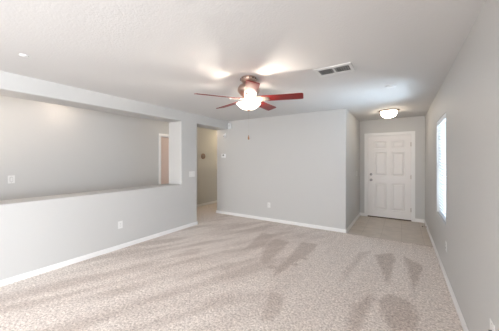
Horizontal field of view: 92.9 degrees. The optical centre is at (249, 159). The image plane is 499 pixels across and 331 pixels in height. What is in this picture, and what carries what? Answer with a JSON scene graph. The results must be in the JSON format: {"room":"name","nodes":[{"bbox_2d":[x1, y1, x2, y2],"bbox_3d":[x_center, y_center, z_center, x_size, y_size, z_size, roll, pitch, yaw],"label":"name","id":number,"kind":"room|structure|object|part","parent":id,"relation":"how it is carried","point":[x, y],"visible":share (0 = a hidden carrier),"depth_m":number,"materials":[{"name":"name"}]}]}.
{"room":"empty living room","nodes":[
{"label":"empty living room","id":0,"kind":"room"},
{"bbox_2d":[0,95,216,204],"bbox_3d":[-3.716,0.210,4.050,0.130,2.480,13.400,0,0,33],"label":"wall","id":1,"kind":"structure","parent":0,"point":[50,149],"depth_m":4.58,"materials":[{"name":"grey paint"}]},
{"bbox_2d":[8,175,14,182],"bbox_3d":[-3.802,0.310,3.784,0.013,0.125,0.082,0,0,33],"label":"light switch","id":2,"kind":"object","parent":1,"relation":"attached to","point":[11,179],"visible":1,"depth_m":3.79,"materials":[{"name":"white plastic"}]},
{"bbox_2d":[159,133,168,183],"bbox_3d":[-2.132,0.374,6.502,0.146,2.112,0.916,0,0,33],"label":"door","id":3,"kind":"structure","parent":1,"relation":"in","point":[163,138],"depth_m":6.28,"materials":[{"name":"beige wood"}]},
{"bbox_2d":[0,200,216,286],"bbox_3d":[-3.054,1.402,3.625,1.443,0.080,13.400,0,0,33],"label":"baseboard","id":4,"kind":"structure","parent":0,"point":[23,276],"depth_m":3.41,"materials":[{"name":"white wood"}]},
{"bbox_2d":[0,71,227,279],"bbox_3d":[-3.480,0.210,2.020,0.400,2.480,10.240,0,0,33],"label":"wall","id":5,"kind":"structure","parent":0,"point":[36,233],"depth_m":3.49,"materials":[{"name":"grey paint"}]},
{"bbox_2d":[118,221,122,228],"bbox_3d":[-2.082,1.045,3.820,0.009,0.118,0.075,0,0,33],"label":"wall outlet","id":6,"kind":"object","parent":5,"relation":"attached to","point":[120,223],"visible":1,"depth_m":3.82,"materials":[{"name":"white plastic"}]},
{"bbox_2d":[189,171,194,176],"bbox_3d":[-1.241,0.305,5.122,0.018,0.118,0.165,0,0,33],"label":"light switch","id":7,"kind":"object","parent":5,"relation":"attached to","point":[191,173],"visible":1,"depth_m":5.14,"materials":[{"name":"white plastic"}]},
{"bbox_2d":[0,203,463,330],"bbox_3d":[-1.236,1.460,2.517,6.100,0.060,13.500,0,0,33],"label":"floor","id":8,"kind":"structure","parent":0,"point":[223,272],"depth_m":2.72,"materials":[{"name":"carpet"}]},
{"bbox_2d":[0,0,485,120],"bbox_3d":[-1.194,-1.070,2.490,6.200,0.120,13.700,0,0,33],"label":"ceiling","id":9,"kind":"structure","parent":0,"point":[162,53],"depth_m":2.15,"materials":[{"name":"white paint"}]},
{"bbox_2d":[194,75,302,139],"bbox_3d":[0.013,-0.629,2.957,1.281,0.761,1.225,0,0,33],"label":"ceiling fan","id":10,"kind":"object","parent":9,"relation":"hanging from","point":[249,89],"visible":1,"depth_m":2.82,"materials":[{"name":"brown wood"}]},
{"bbox_3d":[-0.369,-0.747,2.773,0.539,0.006,0.140,0,13,-22],"label":"blade","id":11,"kind":"part","parent":10,"relation":"part of","materials":[{"name":"brown wood"}]},
{"bbox_3d":[-0.259,-0.747,3.215,0.140,0.006,0.539,-17,11,-39],"label":"blade","id":12,"kind":"part","parent":10,"relation":"part of","materials":[{"name":"red wood"}]},
{"bbox_3d":[-0.010,-0.656,2.918,0.300,0.079,0.300,0,0,33],"label":"lamp shade","id":13,"kind":"part","parent":10,"relation":"part of","materials":[{"name":"white glass"}]},
{"bbox_3d":[-0.002,-0.739,2.767,0.120,0.010,0.222,13,-1,-4],"label":"blade arm","id":14,"kind":"part","parent":10,"relation":"part of","materials":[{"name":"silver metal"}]},
{"bbox_3d":[0.017,-0.747,2.531,0.140,0.006,0.539,13,-1,-4],"label":"blade","id":15,"kind":"part","parent":10,"relation":"part of","materials":[{"name":"red wood"}]},
{"bbox_3d":[0.136,-0.739,2.880,0.222,0.010,0.120,0,-13,14],"label":"blade arm","id":16,"kind":"part","parent":10,"relation":"part of","materials":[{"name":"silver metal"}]},
{"bbox_3d":[0.195,-0.747,3.247,0.140,0.006,0.539,-15,-8,31],"label":"blade","id":17,"kind":"part","parent":10,"relation":"part of","materials":[{"name":"red wood"}]},
{"bbox_3d":[0.366,-0.747,2.824,0.539,0.006,0.140,0,-13,14],"label":"blade","id":18,"kind":"part","parent":10,"relation":"part of","materials":[{"name":"brown wood"}]},
{"bbox_2d":[314,62,354,76],"bbox_3d":[0.953,-1.003,2.658,0.390,0.014,0.270,0,0,33],"label":"ceiling vent","id":19,"kind":"object","parent":9,"relation":"in","point":[346,67],"visible":1,"depth_m":2.64,"materials":[{"name":"white metal"}]},
{"bbox_2d":[379,109,398,118],"bbox_3d":[2.840,-0.926,4.831,0.370,0.167,0.370,0,0,33],"label":"ceiling light","id":20,"kind":"object","parent":9,"relation":"attached to","point":[387,113],"visible":1,"depth_m":4.73,"materials":[{"name":"white glass"}]},
{"bbox_3d":[2.840,-0.924,4.831,0.300,0.128,0.300,0,0,33],"label":"lamp shade","id":21,"kind":"part","parent":20,"relation":"part of","materials":[{"name":"white glass"}]},
{"bbox_2d":[385,84,396,87],"bbox_3d":[1.926,-1.000,3.232,0.140,0.020,0.140,0,0,33],"label":"smoke detector","id":22,"kind":"object","parent":9,"relation":"attached to","point":[391,85],"visible":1,"depth_m":3.20,"materials":[{"name":"white plastic"}]},
{"bbox_2d":[217,109,359,228],"bbox_3d":[1.358,0.210,6.870,3.303,2.480,3.170,0,0,33],"label":"wall","id":23,"kind":"structure","parent":0,"point":[305,165],"depth_m":5.31,"materials":[{"name":"grey paint"}]},
{"bbox_2d":[216,210,346,232],"bbox_3d":[0.498,1.402,5.531,3.329,0.080,0.013,0,0,33],"label":"baseboard","id":24,"kind":"structure","parent":23,"relation":"attached to","point":[217,211],"depth_m":5.31,"materials":[{"name":"white wood"}]},
{"bbox_2d":[346,213,359,231],"bbox_3d":[2.380,1.402,5.392,0.013,0.080,1.813,0,0,33],"label":"baseboard","id":25,"kind":"structure","parent":23,"relation":"attached to","point":[358,215],"depth_m":5.22,"materials":[{"name":"white wood"}]},
{"bbox_2d":[360,116,424,218],"bbox_3d":[3.498,0.215,5.847,1.650,2.490,0.160,0,0,33],"label":"wall","id":26,"kind":"structure","parent":0,"point":[417,124],"depth_m":5.54,"materials":[{"name":"grey paint"}]},
{"bbox_2d":[364,131,414,221],"bbox_3d":[3.438,0.383,5.856,1.070,2.115,0.210,0,0,33],"label":"door","id":27,"kind":"structure","parent":26,"relation":"in","point":[389,157],"depth_m":5.80,"materials":[{"name":"white wood"}]},
{"bbox_2d":[360,212,424,222],"bbox_3d":[3.436,1.402,5.784,1.367,0.080,0.013,0,0,33],"label":"baseboard","id":28,"kind":"structure","parent":26,"relation":"attached to","point":[361,214],"depth_m":5.48,"materials":[{"name":"white wood"}]},
{"bbox_2d":[425,0,498,330],"bbox_3d":[0.832,0.210,0.315,0.160,2.480,12.030,0,0,33],"label":"wall","id":29,"kind":"structure","parent":0,"point":[468,95],"depth_m":1.84,"materials":[{"name":"grey paint"}]},
{"bbox_2d":[437,113,445,221],"bbox_3d":[2.655,0.106,3.239,0.076,1.371,0.910,0,0,33],"label":"window blind","id":30,"kind":"object","parent":29,"relation":"attached to","point":[442,122],"visible":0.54,"depth_m":3.33,"materials":[{"name":"white plastic"}]},
{"bbox_3d":[2.664,0.783,3.233,0.050,0.018,0.896,0,0,33],"label":"rail","id":31,"kind":"part","parent":30,"relation":"part of","materials":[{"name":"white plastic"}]},
{"bbox_2d":[444,163,445,212],"bbox_3d":[2.729,0.110,3.191,0.055,1.380,0.920,0,0,33],"label":"window","id":32,"kind":"structure","parent":29,"relation":"in","point":[444,163],"depth_m":3.55,"materials":[{"name":"white"}]},
{"bbox_2d":[424,220,468,330],"bbox_3d":[0.800,1.402,0.425,0.013,0.080,11.880,0,0,33],"label":"baseboard","id":33,"kind":"structure","parent":29,"relation":"attached to","point":[464,326],"depth_m":2.57,"materials":[{"name":"white wood"}]},
{"bbox_2d":[488,318,494,330],"bbox_3d":[1.416,1.005,1.391,0.020,0.120,0.078,0,0,33],"label":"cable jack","id":34,"kind":"object","parent":29,"relation":"attached to","point":[492,325],"visible":1,"depth_m":1.39,"materials":[{"name":"white plastic"}]}
]}

